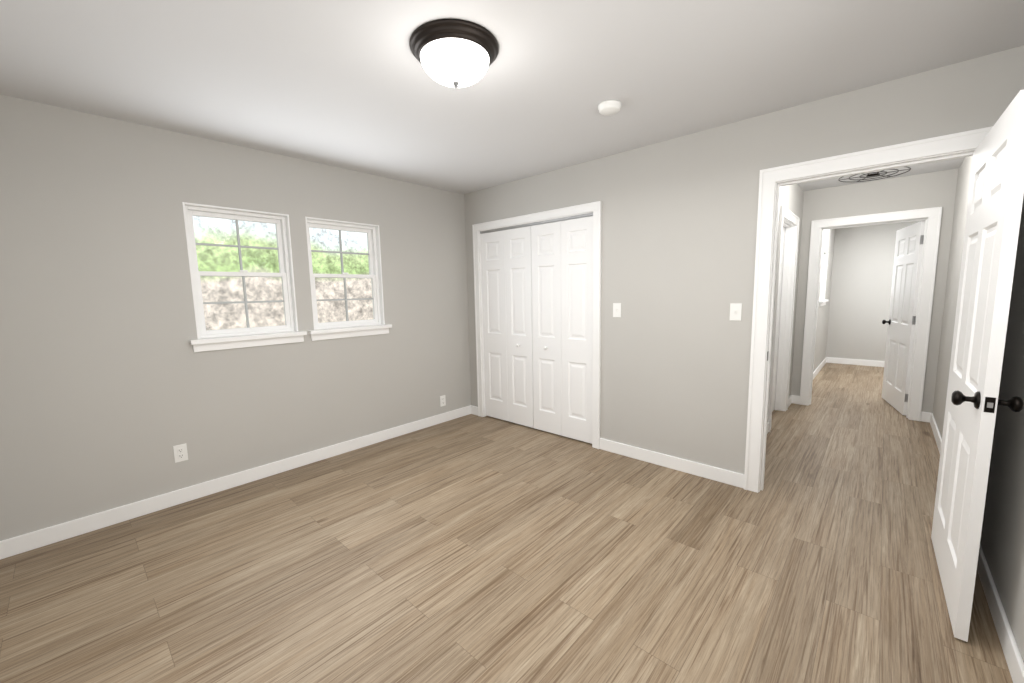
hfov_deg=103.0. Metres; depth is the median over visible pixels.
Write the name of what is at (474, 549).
floor
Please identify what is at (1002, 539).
wall
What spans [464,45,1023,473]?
wall
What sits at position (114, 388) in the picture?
wall
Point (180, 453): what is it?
electrical outlet plate
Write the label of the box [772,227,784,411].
door
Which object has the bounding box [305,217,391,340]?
window
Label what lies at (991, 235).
bedroom door
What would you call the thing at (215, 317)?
backdrop
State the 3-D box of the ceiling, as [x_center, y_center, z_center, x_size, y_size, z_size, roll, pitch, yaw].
[1.806,-1.653,4.113,4.150,0.100,9.940,5,9,42]
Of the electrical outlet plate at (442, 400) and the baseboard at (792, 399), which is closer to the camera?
the electrical outlet plate at (442, 400)
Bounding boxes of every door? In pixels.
[480,213,592,443]
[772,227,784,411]
[882,221,924,414]
[931,90,1023,641]
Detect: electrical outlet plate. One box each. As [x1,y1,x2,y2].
[173,443,187,462]
[440,395,445,406]
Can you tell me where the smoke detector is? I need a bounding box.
[598,100,620,115]
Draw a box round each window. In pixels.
[182,202,306,351]
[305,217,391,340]
[819,250,828,306]
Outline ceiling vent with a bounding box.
[839,166,910,181]
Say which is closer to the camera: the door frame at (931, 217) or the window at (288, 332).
the window at (288, 332)
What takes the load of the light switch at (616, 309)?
attached to the wall at (679, 215)
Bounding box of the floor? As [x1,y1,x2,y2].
[0,363,1012,682]
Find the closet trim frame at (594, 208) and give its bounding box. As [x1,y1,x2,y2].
[472,201,600,448]
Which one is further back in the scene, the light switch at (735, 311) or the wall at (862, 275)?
the wall at (862, 275)
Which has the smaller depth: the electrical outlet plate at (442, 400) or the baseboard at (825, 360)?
the electrical outlet plate at (442, 400)
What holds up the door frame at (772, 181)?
attached to the wall at (679, 215)
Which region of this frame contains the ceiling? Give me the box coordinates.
[0,0,1023,193]
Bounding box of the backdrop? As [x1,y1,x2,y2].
[193,216,373,337]
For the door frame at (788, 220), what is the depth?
4.39 m
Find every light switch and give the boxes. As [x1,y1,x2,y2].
[613,303,620,316]
[730,303,741,320]
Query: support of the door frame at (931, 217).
attached to the wall at (925, 190)
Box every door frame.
[744,126,992,492]
[768,205,799,431]
[799,207,941,420]
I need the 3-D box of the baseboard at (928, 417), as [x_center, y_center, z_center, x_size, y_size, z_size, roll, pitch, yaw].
[3.326,0.891,3.145,0.030,0.100,2.570,5,9,42]
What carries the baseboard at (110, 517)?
attached to the wall at (114, 388)
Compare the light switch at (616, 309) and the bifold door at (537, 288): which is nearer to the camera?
the light switch at (616, 309)
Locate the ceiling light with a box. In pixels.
[410,18,498,87]
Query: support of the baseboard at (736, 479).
attached to the wall at (679, 215)
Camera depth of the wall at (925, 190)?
4.10 m
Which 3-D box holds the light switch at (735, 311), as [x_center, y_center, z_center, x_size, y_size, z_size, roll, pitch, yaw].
[1.502,-0.198,2.740,0.070,0.115,0.016,5,9,42]
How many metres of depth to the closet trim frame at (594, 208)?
3.59 m
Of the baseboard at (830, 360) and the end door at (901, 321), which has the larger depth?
the baseboard at (830, 360)
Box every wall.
[0,94,470,540]
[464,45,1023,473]
[767,184,834,421]
[791,169,957,412]
[826,220,925,360]
[933,156,1023,662]
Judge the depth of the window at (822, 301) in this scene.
6.60 m
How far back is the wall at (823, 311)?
6.06 m
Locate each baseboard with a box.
[0,405,475,559]
[599,438,743,487]
[788,395,795,406]
[796,357,827,403]
[828,357,884,366]
[924,412,941,452]
[977,545,1023,682]
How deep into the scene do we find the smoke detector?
2.32 m
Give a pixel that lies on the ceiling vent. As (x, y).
(874, 174)
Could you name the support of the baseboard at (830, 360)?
attached to the wall at (862, 275)
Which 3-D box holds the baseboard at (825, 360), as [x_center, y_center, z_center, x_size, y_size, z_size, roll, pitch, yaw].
[4.575,0.504,6.173,0.014,0.100,3.390,5,9,42]
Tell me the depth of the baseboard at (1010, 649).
1.58 m
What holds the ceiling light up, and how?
attached to the ceiling

